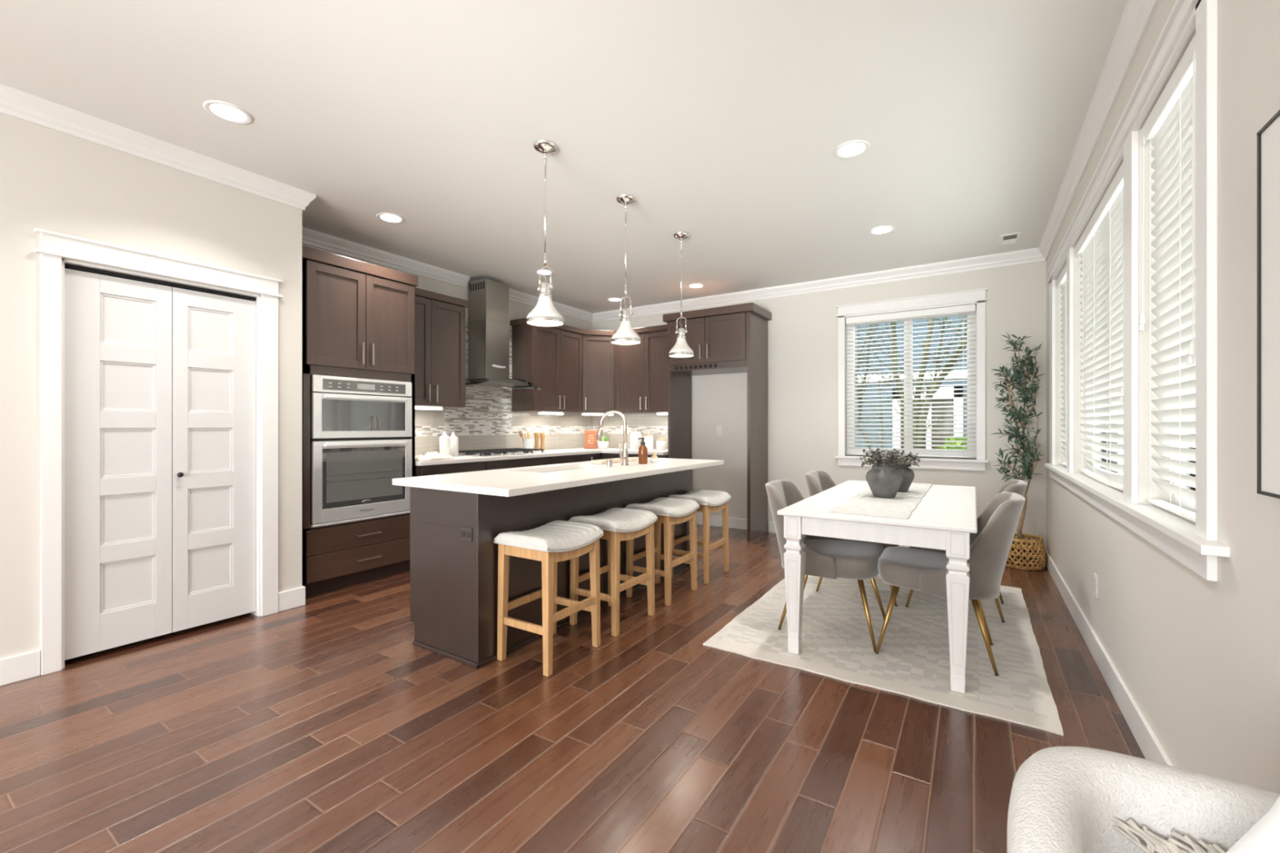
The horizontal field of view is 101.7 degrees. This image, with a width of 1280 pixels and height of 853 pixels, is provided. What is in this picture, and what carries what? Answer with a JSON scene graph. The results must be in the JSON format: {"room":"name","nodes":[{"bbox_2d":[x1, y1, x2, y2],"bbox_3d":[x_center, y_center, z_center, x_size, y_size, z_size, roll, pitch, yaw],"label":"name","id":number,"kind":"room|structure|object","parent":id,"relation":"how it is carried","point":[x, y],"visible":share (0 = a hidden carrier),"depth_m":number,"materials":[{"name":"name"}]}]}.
{"room":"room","nodes":[
{"label":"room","id":0,"kind":"room"},
{"bbox_2d":[0,112,302,659],"bbox_3d":[-3.730,-0.182,1.334,0.120,2.765,5.220,0,0,33],"label":"wall","id":1,"kind":"structure","parent":0,"point":[51,180],"depth_m":2.62,"materials":[{"name":"white paint"}]},
{"bbox_2d":[0,586,305,686],"bbox_3d":[-2.907,1.139,2.538,0.065,0.122,2.335,0,0,33],"label":"baseboard","id":2,"kind":"structure","parent":1,"relation":"attached to","point":[24,666],"depth_m":2.48,"materials":[{"name":"white paint"}]},
{"bbox_2d":[34,227,282,675],"bbox_3d":[-2.661,0.126,2.969,0.155,2.148,1.055,0,0,33],"label":"door","id":3,"kind":"structure","parent":1,"relation":"in","point":[159,395],"depth_m":2.88,"materials":[{"name":"white paint"}]},
{"bbox_2d":[0,83,470,288],"bbox_3d":[-3.405,-1.510,2.314,0.750,0.110,7.020,0,0,33],"label":"trim","id":4,"kind":"structure","parent":1,"relation":"attached to","point":[15,103],"depth_m":2.97,"materials":[{"name":"white paint"}]},
{"bbox_2d":[302,243,592,455],"bbox_3d":[-1.790,-0.182,5.626,0.132,2.765,4.300,0,0,33],"label":"wall","id":5,"kind":"structure","parent":0,"point":[487,411],"depth_m":5.72,"materials":[{"name":"tile"}]},
{"bbox_2d":[414,287,467,408],"bbox_3d":[-2.000,-0.703,4.840,0.384,1.035,0.705,0,0,33],"label":"upper cabinet","id":6,"kind":"object","parent":5,"relation":"attached to","point":[439,318],"visible":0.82,"depth_m":4.80,"materials":[{"name":"brown wood"}]},
{"bbox_2d":[414,405,442,409],"bbox_3d":[-1.983,-0.170,4.693,0.065,0.030,0.440,0,0,33],"label":"light","id":7,"kind":"object","parent":6,"relation":"attached to","point":[420,407],"visible":0.56,"depth_m":4.73,"materials":[{"name":"white plastic"}]},
{"bbox_2d":[465,278,540,390],"bbox_3d":[-1.504,-0.962,5.467,0.520,1.115,0.882,0,0,33],"label":"range hood","id":8,"kind":"object","parent":5,"relation":"attached to","point":[488,326],"visible":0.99,"depth_m":5.42,"materials":[{"name":"silver metal"}]},
{"bbox_2d":[510,317,582,413],"bbox_3d":[-1.092,-0.696,6.255,0.384,1.048,0.892,0,0,33],"label":"upper cabinet","id":9,"kind":"object","parent":5,"relation":"attached to","point":[550,359],"visible":0.96,"depth_m":6.03,"materials":[{"name":"brown wood"}]},
{"bbox_2d":[537,411,563,414],"bbox_3d":[-1.049,-0.157,6.149,0.065,0.030,0.380,0,0,33],"label":"light","id":10,"kind":"object","parent":9,"relation":"attached to","point":[539,412],"visible":1,"depth_m":6.08,"materials":[{"name":"white plastic"}]},
{"bbox_2d":[568,328,625,413],"bbox_3d":[-0.576,-0.696,6.827,0.635,1.048,0.664,0,0,33],"label":"upper cabinet","id":11,"kind":"object","parent":5,"relation":"attached to","point":[598,352],"visible":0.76,"depth_m":6.60,"materials":[{"name":"brown wood"}]},
{"bbox_2d":[581,413,613,415],"bbox_3d":[-0.539,-0.157,6.656,0.410,0.030,0.065,0,0,-15],"label":"light","id":12,"kind":"object","parent":11,"relation":"attached to","point":[583,414],"visible":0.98,"depth_m":6.61,"materials":[{"name":"white plastic"}]},
{"bbox_2d":[582,413,613,415],"bbox_3d":[-0.538,-0.152,6.653,0.394,0.020,0.060,0,0,-15],"label":"diffuser","id":13,"kind":"object","parent":12,"relation":"attached to","point":[582,414],"depth_m":6.61,"materials":[{"name":"white plastic"}]},
{"bbox_2d":[0,0,1127,313],"bbox_3d":[-1.118,-1.615,2.054,5.500,0.100,9.650,0,0,33],"label":"ceiling","id":14,"kind":"structure","parent":0,"point":[723,122],"depth_m":2.61,"materials":[{"name":"white paint"}]},
{"bbox_2d":[203,100,253,124],"bbox_3d":[-2.050,-1.562,2.595,0.196,0.007,0.196,0,0,33],"label":"recessed light","id":15,"kind":"object","parent":14,"relation":"in","point":[224,111],"visible":1,"depth_m":2.59,"materials":[{"name":"white paint"}]},
{"bbox_2d":[376,213,404,223],"bbox_3d":[-1.871,-1.562,3.909,0.196,0.007,0.196,0,0,33],"label":"recessed light","id":16,"kind":"object","parent":14,"relation":"in","point":[386,217],"visible":1,"depth_m":3.91,"materials":[{"name":"white paint"}]},
{"bbox_2d":[534,269,554,275],"bbox_3d":[-0.969,-1.562,5.286,0.196,0.007,0.196,0,0,33],"label":"recessed light","id":17,"kind":"object","parent":14,"relation":"in","point":[547,272],"visible":0.81,"depth_m":5.27,"materials":[{"name":"white paint"}]},
{"bbox_2d":[526,139,564,327],"bbox_3d":[-0.529,-1.069,2.905,0.208,0.991,0.208,0,0,33],"label":"pendant light","id":18,"kind":"object","parent":14,"relation":"hanging from","point":[544,314],"visible":1,"depth_m":2.88,"materials":[{"name":"silver metal"}]},
{"bbox_2d":[527,320,562,325],"bbox_3d":[-0.529,-0.579,2.905,0.198,0.004,0.198,0,0,33],"label":"diffuser","id":19,"kind":"object","parent":18,"relation":"attached to","point":[533,322],"depth_m":2.90,"materials":[{"name":"white glass"}]},
{"bbox_2d":[538,281,551,297],"bbox_3d":[-0.529,-0.763,2.905,0.074,0.083,0.074,0,0,33],"label":"socket","id":20,"kind":"object","parent":18,"relation":"attached to","point":[544,288],"depth_m":2.88,"materials":[{"name":"silver metal"}]},
{"bbox_2d":[610,194,640,345],"bbox_3d":[-0.098,-1.069,3.577,0.208,0.991,0.208,0,0,33],"label":"pendant light","id":21,"kind":"object","parent":14,"relation":"hanging from","point":[625,335],"visible":1,"depth_m":3.55,"materials":[{"name":"silver metal"}]},
{"bbox_2d":[620,309,631,320],"bbox_3d":[-0.098,-0.763,3.577,0.074,0.083,0.074,0,0,33],"label":"socket","id":22,"kind":"object","parent":21,"relation":"attached to","point":[625,315],"depth_m":3.55,"materials":[{"name":"silver metal"}]},
{"bbox_2d":[612,340,639,344],"bbox_3d":[-0.098,-0.579,3.577,0.198,0.004,0.198,0,0,33],"label":"diffuser","id":23,"kind":"object","parent":21,"relation":"attached to","point":[615,342],"depth_m":3.57,"materials":[{"name":"white glass"}]},
{"bbox_2d":[668,231,693,357],"bbox_3d":[0.338,-1.069,4.256,0.208,0.991,0.208,0,0,33],"label":"pendant light","id":24,"kind":"object","parent":14,"relation":"hanging from","point":[681,348],"visible":1,"depth_m":4.22,"materials":[{"name":"silver metal"}]},
{"bbox_2d":[676,328,685,337],"bbox_3d":[0.338,-0.763,4.256,0.074,0.083,0.074,0,0,33],"label":"socket","id":25,"kind":"object","parent":24,"relation":"attached to","point":[681,332],"depth_m":4.23,"materials":[{"name":"silver metal"}]},
{"bbox_2d":[671,354,693,356],"bbox_3d":[0.338,-0.579,4.256,0.198,0.004,0.198,0,0,33],"label":"diffuser","id":26,"kind":"object","parent":24,"relation":"attached to","point":[672,355],"depth_m":4.23,"materials":[{"name":"white glass"}]},
{"bbox_2d":[687,283,705,288],"bbox_3d":[0.626,-1.562,5.796,0.196,0.007,0.196,0,0,33],"label":"recessed light","id":27,"kind":"object","parent":14,"relation":"in","point":[695,286],"visible":1,"depth_m":5.79,"materials":[{"name":"white paint"}]},
{"bbox_2d":[833,139,870,159],"bbox_3d":[1.195,-1.562,2.941,0.196,0.007,0.196,0,0,33],"label":"recessed light","id":28,"kind":"object","parent":14,"relation":"in","point":[852,148],"visible":1,"depth_m":2.94,"materials":[{"name":"white paint"}]},
{"bbox_2d":[868,225,895,235],"bbox_3d":[1.927,-1.562,4.149,0.196,0.007,0.196,0,0,33],"label":"recessed light","id":29,"kind":"object","parent":14,"relation":"in","point":[883,229],"visible":1,"depth_m":4.15,"materials":[{"name":"white paint"}]},
{"bbox_2d":[998,231,1022,245],"bbox_3d":[3.077,-1.560,4.335,0.150,0.010,0.280,0,0,33],"label":"ceiling vent","id":30,"kind":"object","parent":14,"relation":"in","point":[1014,237],"visible":1,"depth_m":4.32,"materials":[{"name":"white metal"}]},
{"bbox_2d":[0,524,1145,852],"bbox_3d":[-1.118,1.240,2.054,5.500,0.080,9.650,0,0,33],"label":"floor","id":31,"kind":"structure","parent":0,"point":[320,725],"depth_m":1.96,"materials":[{"name":"brown wood"}]},
{"bbox_2d":[302,245,417,596],"bbox_3d":[-2.324,-0.021,4.092,0.642,2.442,0.899,0,0,33],"label":"tall cabinet","id":32,"kind":"object","parent":31,"relation":"on","point":[358,317],"visible":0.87,"depth_m":3.87,"materials":[{"name":"brown wood"}]},
{"bbox_2d":[310,374,412,528],"bbox_3d":[-2.289,0.171,4.085,0.576,1.066,0.770,0,0,33],"label":"wall oven","id":33,"kind":"object","parent":32,"relation":"in","point":[361,429],"visible":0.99,"depth_m":3.89,"materials":[{"name":"silver metal"}]},
{"bbox_2d":[414,461,485,476],"bbox_3d":[-1.885,0.763,4.754,0.668,0.873,0.701,0,0,33],"label":"base cabinet","id":34,"kind":"object","parent":31,"relation":"on","point":[425,470],"visible":0.04,"depth_m":4.55,"materials":[{"name":"brown wood"}]},
{"bbox_2d":[414,447,667,466],"bbox_3d":[-0.867,0.307,5.539,1.515,0.035,3.125,0,0,33],"label":"countertop","id":35,"kind":"structure","parent":34,"relation":"on","point":[557,452],"depth_m":5.49,"materials":[{"name":"white stone"}]},
{"bbox_2d":[414,451,454,461],"bbox_3d":[-1.846,0.254,4.533,0.274,0.068,0.369,0,0,33],"label":"folded cloth","id":36,"kind":"object","parent":35,"relation":"on","point":[433,455],"visible":0.89,"depth_m":4.48,"materials":[{"name":"white fabric"}]},
{"bbox_2d":[439,431,450,456],"bbox_3d":[-1.841,0.167,4.910,0.096,0.245,0.096,0,0,33],"label":"ceramic bottle","id":37,"kind":"object","parent":35,"relation":"on","point":[444,440],"visible":0.79,"depth_m":4.87,"materials":[{"name":"white ceramic"}]},
{"bbox_2d":[449,431,458,456],"bbox_3d":[-1.819,0.172,5.074,0.096,0.235,0.096,0,0,33],"label":"ceramic bottle","id":38,"kind":"object","parent":35,"relation":"on","point":[454,439],"visible":0.84,"depth_m":5.04,"materials":[{"name":"white ceramic"}]},
{"bbox_2d":[457,448,548,457],"bbox_3d":[-1.448,0.267,5.431,0.500,0.044,0.900,0,0,33],"label":"cooktop","id":39,"kind":"object","parent":35,"relation":"in","point":[506,451],"visible":0.95,"depth_m":5.29,"materials":[{"name":"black metal"}]},
{"bbox_2d":[523,439,533,448],"bbox_3d":[-1.291,0.217,6.008,0.116,0.145,0.116,0,0,33],"label":"utensil crock","id":40,"kind":"object","parent":35,"relation":"on","point":[527,443],"visible":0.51,"depth_m":5.96,"materials":[{"name":"white ceramic"}]},
{"bbox_2d":[533,432,539,451],"bbox_3d":[-1.213,0.179,6.130,0.062,0.220,0.062,0,0,33],"label":"pepper mill","id":41,"kind":"object","parent":35,"relation":"on","point":[536,435],"visible":0.91,"depth_m":6.11,"materials":[{"name":"brown wood"}]},
{"bbox_2d":[539,432,545,450],"bbox_3d":[-1.162,0.179,6.210,0.062,0.220,0.062,0,0,33],"label":"pepper mill","id":42,"kind":"object","parent":35,"relation":"on","point":[542,435],"visible":0.8,"depth_m":6.19,"materials":[{"name":"brown wood"}]},
{"bbox_2d":[584,430,597,448],"bbox_3d":[-0.630,0.168,6.716,0.172,0.240,0.052,0,0,9],"label":"sign","id":43,"kind":"object","parent":35,"relation":"on","point":[590,436],"visible":0.94,"depth_m":6.71,"materials":[{"name":"paper"}]},
{"bbox_2d":[597,440,608,448],"bbox_3d":[-0.469,0.237,6.651,0.136,0.105,0.136,0,0,33],"label":"plant pot","id":44,"kind":"object","parent":35,"relation":"on","point":[602,445],"visible":0.97,"depth_m":6.59,"materials":[{"name":"white ceramic"}]},
{"bbox_2d":[630,431,641,449],"bbox_3d":[-0.051,0.171,6.626,0.150,0.237,0.150,0,0,33],"label":"canister","id":45,"kind":"object","parent":35,"relation":"on","point":[635,443],"visible":0.96,"depth_m":6.56,"materials":[{"name":"white ceramic"}]},
{"bbox_2d":[642,433,653,449],"bbox_3d":[0.099,0.189,6.518,0.136,0.202,0.136,0,0,33],"label":"canister","id":46,"kind":"object","parent":35,"relation":"on","point":[648,440],"visible":0.89,"depth_m":6.46,"materials":[{"name":"white ceramic"}]},
{"bbox_2d":[656,437,666,450],"bbox_3d":[0.258,0.213,6.404,0.120,0.152,0.120,0,0,33],"label":"canister","id":47,"kind":"object","parent":35,"relation":"on","point":[660,443],"visible":0.99,"depth_m":6.35,"materials":[{"name":"white ceramic"}]},
{"bbox_2d":[484,456,551,470],"bbox_3d":[-1.449,0.763,5.434,0.668,0.873,0.906,0,0,33],"label":"base cabinet","id":48,"kind":"object","parent":31,"relation":"on","point":[517,463],"visible":0.06,"depth_m":5.23,"materials":[{"name":"brown wood"}]},
{"bbox_2d":[493,520,603,676],"bbox_3d":[-0.475,0.870,2.764,0.372,0.661,0.457,0,0,32],"label":"bar stool","id":49,"kind":"object","parent":31,"relation":"on","point":[551,543],"visible":1,"depth_m":2.66,"materials":[{"name":"wood"}]},
{"bbox_2d":[493,520,603,551],"bbox_3d":[-0.475,0.583,2.764,0.372,0.087,0.446,0,0,32],"label":"cushion","id":50,"kind":"object","parent":49,"relation":"on","point":[554,535],"depth_m":2.66,"materials":[{"name":"fabric"}]},
{"bbox_2d":[409,468,693,668],"bbox_3d":[-0.409,0.763,3.734,0.589,0.873,2.379,0,0,33],"label":"kitchen island","id":51,"kind":"object","parent":31,"relation":"on","point":[454,553],"visible":0.44,"depth_m":2.80,"materials":[{"name":"brown wood"}]},
{"bbox_2d":[461,530,471,537],"bbox_3d":[-0.878,0.545,2.628,0.072,0.032,0.002,0,0,33],"label":"socket","id":52,"kind":"object","parent":51,"relation":"attached to","point":[464,534],"depth_m":2.63,"materials":[{"name":"black plastic"}]},
{"bbox_2d":[461,526,471,542],"bbox_3d":[-0.876,0.545,2.631,0.080,0.070,0.006,0,0,33],"label":"outlet","id":53,"kind":"object","parent":51,"relation":"attached to","point":[466,531],"depth_m":2.63,"materials":[{"name":"grey plastic"}]},
{"bbox_2d":[392,457,724,497],"bbox_3d":[-0.327,0.307,3.683,0.917,0.035,2.463,0,0,33],"label":"island countertop","id":54,"kind":"structure","parent":51,"relation":"on","point":[512,482],"depth_m":3.02,"materials":[{"name":"white stone"}]},
{"bbox_2d":[595,409,628,465],"bbox_3d":[-0.208,0.083,3.921,0.260,0.414,0.100,0,0,33],"label":"faucet","id":55,"kind":"object","parent":54,"relation":"on","point":[624,456],"visible":1,"depth_m":3.88,"materials":[{"name":"silver metal"}]},
{"bbox_2d":[591,457,636,464],"bbox_3d":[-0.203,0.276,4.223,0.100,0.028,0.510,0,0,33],"label":"sink","id":56,"kind":"object","parent":54,"relation":"on","point":[630,459],"visible":0.76,"depth_m":4.13,"materials":[{"name":"beige"}]},
{"bbox_2d":[638,437,647,463],"bbox_3d":[0.024,0.188,4.048,0.072,0.204,0.072,0,0,-12],"label":"soap bottle","id":57,"kind":"object","parent":54,"relation":"on","point":[642,450],"visible":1,"depth_m":4.02,"materials":[{"name":"orange glass"}]},
{"bbox_2d":[648,457,659,462],"bbox_3d":[0.117,0.272,4.202,0.086,0.035,0.086,0,0,33],"label":"soap dish","id":58,"kind":"object","parent":54,"relation":"on","point":[651,460],"visible":0.95,"depth_m":4.17,"materials":[{"name":"white ceramic"}]},
{"bbox_2d":[551,453,586,464],"bbox_3d":[-1.038,0.763,6.076,0.668,0.873,0.611,0,0,33],"label":"base cabinet","id":59,"kind":"object","parent":31,"relation":"on","point":[575,458],"visible":0.06,"depth_m":5.89,"materials":[{"name":"brown wood"}]},
{"bbox_2d":[586,453,602,461],"bbox_3d":[-0.627,0.763,6.716,0.668,0.873,0.902,0,0,33],"label":"base cabinet","id":60,"kind":"object","parent":31,"relation":"on","point":[590,457],"visible":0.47,"depth_m":6.28,"materials":[{"name":"brown wood"}]},
{"bbox_2d":[567,507,657,636],"bbox_3d":[-0.166,0.870,3.239,0.372,0.661,0.457,0,0,33],"label":"bar stool","id":61,"kind":"object","parent":31,"relation":"on","point":[618,525],"visible":0.84,"depth_m":3.15,"materials":[{"name":"brown wood"}]},
{"bbox_2d":[567,507,657,531],"bbox_3d":[-0.166,0.583,3.239,0.372,0.087,0.446,0,0,33],"label":"cushion","id":62,"kind":"object","parent":61,"relation":"on","point":[614,519],"depth_m":3.15,"materials":[{"name":"fabric"}]},
{"bbox_2d":[601,453,667,459],"bbox_3d":[0.063,0.763,6.410,0.890,0.873,0.672,0,0,33],"label":"base cabinet","id":63,"kind":"object","parent":31,"relation":"on","point":[604,455],"visible":0.02,"depth_m":6.27,"materials":[{"name":"brown wood"}]},
{"bbox_2d":[624,497,699,605],"bbox_3d":[0.161,0.870,3.749,0.372,0.661,0.457,0,0,33],"label":"bar stool","id":64,"kind":"object","parent":31,"relation":"on","point":[668,511],"visible":0.84,"depth_m":3.66,"materials":[{"name":"brown wood"}]},
{"bbox_2d":[624,497,699,515],"bbox_3d":[0.161,0.583,3.749,0.372,0.087,0.446,0,0,33],"label":"cushion","id":65,"kind":"object","parent":64,"relation":"on","point":[660,506],"depth_m":3.66,"materials":[{"name":"fabric"}]},
{"bbox_2d":[668,489,730,584],"bbox_3d":[0.479,0.870,4.233,0.372,0.661,0.457,0,0,32],"label":"bar stool","id":66,"kind":"object","parent":31,"relation":"on","point":[709,501],"visible":0.74,"depth_m":4.13,"materials":[{"name":"brown wood"}]},
{"bbox_2d":[668,489,730,505],"bbox_3d":[0.479,0.583,4.233,0.372,0.087,0.446,0,0,32],"label":"cushion","id":67,"kind":"object","parent":66,"relation":"on","point":[703,497],"depth_m":4.16,"materials":[{"name":"fabric"}]},
{"bbox_2d":[662,302,771,541],"bbox_3d":[0.874,-0.042,5.924,1.075,2.484,0.619,0,0,33],"label":"tall cabinet","id":68,"kind":"object","parent":31,"relation":"on","point":[730,339],"visible":0.98,"depth_m":5.71,"materials":[{"name":"brown wood"}]},
{"bbox_2d":[702,573,1063,736],"bbox_3d":[1.576,1.196,3.346,1.551,0.008,2.167,0,0,33],"label":"area rug","id":69,"kind":"object","parent":31,"relation":"on","point":[913,660],"visible":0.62,"depth_m":2.83,"materials":[{"name":"beige carpet"}]},
{"bbox_2d":[764,480,885,652],"bbox_3d":[1.098,0.769,3.126,0.666,0.850,0.532,0,0,32],"label":"dining chair","id":70,"kind":"object","parent":69,"relation":"on","point":[829,557],"visible":0.58,"depth_m":2.95,"materials":[{"name":"beige fabric"}]},
{"bbox_2d":[804,471,898,606],"bbox_3d":[1.562,0.769,3.823,0.665,0.850,0.532,0,0,34],"label":"dining chair","id":71,"kind":"object","parent":69,"relation":"on","point":[817,482],"visible":0.22,"depth_m":3.82,"materials":[{"name":"beige fabric"}]},
{"bbox_2d":[777,480,977,693],"bbox_3d":[1.593,0.817,3.281,0.884,0.749,1.865,0,0,33],"label":"dining table","id":72,"kind":"object","parent":69,"relation":"on","point":[944,518],"visible":0.84,"depth_m":2.58,"materials":[{"name":"white wood"}]},
{"bbox_2d":[828,483,932,519],"bbox_3d":[1.601,0.440,3.325,0.370,0.007,1.784,0,0,33],"label":"table runner","id":73,"kind":"object","parent":72,"relation":"on","point":[903,504],"visible":0.66,"depth_m":2.94,"materials":[{"name":"beige fabric"}]},
{"bbox_2d":[866,465,902,497],"bbox_3d":[1.518,0.342,3.238,0.210,0.192,0.210,0,0,33],"label":"stone vase","id":74,"kind":"object","parent":73,"relation":"on","point":[885,482],"visible":0.94,"depth_m":3.17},
{"bbox_2d":[856,446,914,466],"bbox_3d":[1.517,0.228,3.250,0.285,0.210,0.295,0,0,-11],"label":"bunch","id":75,"kind":"object","parent":74,"relation":"in","point":[890,460],"visible":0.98,"depth_m":3.19,"materials":[{"name":"green plant"}]},
{"bbox_2d":[896,464,914,492],"bbox_3d":[1.743,0.348,3.515,0.195,0.179,0.195,0,0,33],"label":"stone vase","id":76,"kind":"object","parent":73,"relation":"on","point":[908,474],"visible":0.4,"depth_m":3.44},
{"bbox_2d":[881,450,921,466],"bbox_3d":[1.745,0.250,3.504,0.280,0.189,0.216,0,0,33],"label":"bunch","id":77,"kind":"object","parent":76,"relation":"in","point":[914,458],"visible":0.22,"depth_m":3.46,"materials":[{"name":"green plant"}]},
{"bbox_2d":[875,491,1025,675],"bbox_3d":[1.638,0.769,2.771,0.665,0.850,0.532,0,0,31],"label":"dining chair","id":78,"kind":"object","parent":69,"relation":"on","point":[925,571],"visible":0.89,"depth_m":2.57,"materials":[{"name":"beige fabric"}]},
{"bbox_2d":[905,479,1027,622],"bbox_3d":[2.159,0.769,3.454,0.666,0.850,0.532,0,0,34],"label":"dining chair","id":79,"kind":"object","parent":69,"relation":"on","point":[1015,486],"visible":0.19,"depth_m":3.21,"materials":[{"name":"beige fabric"}]},
{"bbox_2d":[1004,533,1046,570],"bbox_3d":[3.281,1.050,4.495,0.363,0.293,0.362,0,0,-35],"label":"woven basket","id":80,"kind":"object","parent":31,"relation":"on","point":[1031,555],"visible":0.63,"depth_m":4.35,"materials":[{"name":"wicker"}]},
{"bbox_2d":[989,333,1044,543],"bbox_3d":[3.195,0.111,4.414,0.377,1.804,0.367,0,0,43],"label":"tree","id":81,"kind":"object","parent":80,"relation":"on","point":[1020,374],"visible":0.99,"depth_m":4.40,"materials":[{"name":"green plant"}]},
{"bbox_2d":[1007,746,1279,852],"bbox_3d":[0.672,0.860,0.520,0.490,0.680,0.690,0,0,33],"label":"accent chair","id":82,"kind":"object","parent":31,"relation":"on","point":[1064,799],"visible":0.99,"depth_m":0.77,"materials":[{"name":"white fabric"}]},
{"bbox_2d":[1111,816,1226,852],"bbox_3d":[0.701,0.679,0.616,0.194,0.193,0.315,0,0,33],"label":"throw blanket","id":83,"kind":"object","parent":82,"relation":"on","point":[1154,842],"visible":1,"depth_m":0.76,"materials":[{"name":"grey fabric"}]},
{"bbox_2d":[1226,795,1279,852],"bbox_3d":[0.869,0.538,0.583,0.354,0.349,0.110,0,0,33],"label":"throw pillow","id":84,"kind":"object","parent":82,"relation":"on","point":[1264,837],"visible":1,"depth_m":0.64,"materials":[{"name":"white fabric"}]},
{"bbox_2d":[592,260,1046,549],"bbox_3d":[1.420,-0.182,6.026,5.185,2.765,0.162,0,0,33],"label":"wall","id":85,"kind":"structure","parent":0,"point":[803,328],"depth_m":5.61,"materials":[{"name":"white paint"}]},
{"bbox_2d":[613,324,667,413],"bbox_3d":[0.136,-0.696,6.538,0.906,1.048,0.382,0,0,33],"label":"upper cabinet","id":86,"kind":"object","parent":85,"relation":"attached to","point":[641,370],"visible":0.65,"depth_m":6.41,"materials":[{"name":"brown wood"}]},
{"bbox_2d":[716,425,722,435],"bbox_3d":[0.952,0.045,6.239,0.072,0.116,0.008,0,0,33],"label":"wall outlet","id":87,"kind":"object","parent":85,"relation":"attached to","point":[719,428],"visible":1,"depth_m":6.24,"materials":[{"name":"white plastic"}]},
{"bbox_2d":[696,514,909,547],"bbox_3d":[2.103,1.139,5.497,3.465,0.122,0.015,0,0,33],"label":"baseboard","id":88,"kind":"structure","parent":85,"relation":"attached to","point":[715,521],"depth_m":6.14,"materials":[{"name":"white paint"}]},
{"bbox_2d":[508,0,1159,322],"bbox_3d":[-1.052,-1.510,2.023,5.025,0.110,9.270,0,0,33],"label":"trim","id":89,"kind":"structure","parent":85,"relation":"attached to","point":[1137,15],"depth_m":4.56,"materials":[{"name":"white paint"}]},
{"bbox_2d":[835,288,988,471],"bbox_3d":[2.666,-0.430,5.193,1.346,1.680,0.180,0,0,33],"label":"window","id":90,"kind":"structure","parent":85,"relation":"in","point":[977,296],"depth_m":5.07,"materials":[{"name":"white paint"}]},
{"bbox_2d":[845,303,975,458],"bbox_3d":[2.665,-0.421,5.193,1.144,1.444,0.070,0,0,33],"label":"window blind","id":91,"kind":"object","parent":90,"relation":"attached to","point":[968,308],"visible":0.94,"depth_m":5.16,"materials":[{"name":"white plastic"}]},
{"bbox_2d":[1046,0,1279,793],"bbox_3d":[1.167,-0.182,0.689,0.150,2.765,9.420,0,0,33],"label":"wall","id":92,"kind":"structure","parent":0,"point":[1198,657],"depth_m":1.35,"materials":[{"name":"white paint"}]},
{"bbox_2d":[1093,573,1097,599],"bbox_3d":[2.360,0.825,2.698,0.008,0.116,0.072,0,0,33],"label":"wall outlet","id":93,"kind":"object","parent":92,"relation":"attached to","point":[1095,577],"visible":1,"depth_m":2.68,"materials":[{"name":"white plastic"}]},
{"bbox_2d":[1045,549,1173,766],"bbox_3d":[1.080,1.139,0.707,0.015,0.122,9.155,0,0,33],"label":"baseboard","id":94,"kind":"structure","parent":92,"relation":"attached to","point":[1148,742],"depth_m":2.29,"materials":[{"name":"white paint"}]},
{"bbox_2d":[1044,0,1229,581],"bbox_3d":[2.438,-0.425,2.737,0.180,1.661,3.480,0,0,33],"label":"window","id":95,"kind":"structure","parent":92,"relation":"in","point":[1196,546],"depth_m":1.78,"materials":[{"name":"white paint"}]},
{"bbox_2d":[1056,262,1066,466],"bbox_3d":[3.071,-0.423,3.723,0.070,1.435,0.741,0,0,33],"label":"window blind","id":96,"kind":"object","parent":95,"relation":"attached to","point":[1061,281],"visible":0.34,"depth_m":3.93,"materials":[{"name":"white plastic"}]},
{"bbox_2d":[1075,162,1123,490],"bbox_3d":[2.408,-0.422,2.706,0.088,1.439,1.409,0,0,33],"label":"window blind","id":97,"kind":"object","parent":95,"relation":"attached to","point":[1100,245],"visible":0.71,"depth_m":2.72,"materials":[{"name":"white plastic"}]},
{"bbox_2d":[1138,32,1195,523],"bbox_3d":[1.764,-0.423,1.702,0.088,1.435,0.674,0,0,33],"label":"window blind","id":98,"kind":"object","parent":95,"relation":"attached to","point":[1171,125],"visible":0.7,"depth_m":1.75,"materials":[{"name":"white plastic"}]},
{"bbox_2d":[1257,109,1279,498],"bbox_3d":[1.073,-0.240,0.711,0.029,0.764,0.915,0,0,33],"label":"picture frame","id":99,"kind":"object","parent":92,"relation":"attached to","point":[1268,136],"visible":1,"depth_m":1.07,"materials":[{"name":"black"}]},
{"label":"outside","id":100,"kind":"structure","parent":0,"visible":0},
{"bbox_3d":[2.699,1.625,4.209,60.000,0.150,70.000,0,0,33],"label":"ground","id":101,"kind":"structure","parent":100,"visible":0},
{"bbox_2d":[854,315,967,448],"bbox_3d":[4.585,-1.375,11.874,12.900,5.850,5.060,0,0,33],"label":"house","id":102,"kind":"structure","parent":101,"relation":"on","point":[953,317],"depth_m":8.87,"materials":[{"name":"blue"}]},
{"bbox_2d":[854,315,967,448],"bbox_3d":[3.704,-0.498,7.184,2.638,3.896,0.995,0,0,33],"label":"bare tree","id":103,"kind":"object","parent":101,"relation":"on","point":[945,317],"visible":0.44,"depth_m":7.07,"materials":[{"name":"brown plant"}]},
{"bbox_2d":[938,434,967,449],"bbox_3d":[3.893,0.821,6.284,0.962,1.458,0.934,0,0,-5],"label":"shrub","id":104,"kind":"object","parent":101,"relation":"on","point":[951,439],"visible":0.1,"depth_m":6.24,"materials":[{"name":"green plant"}]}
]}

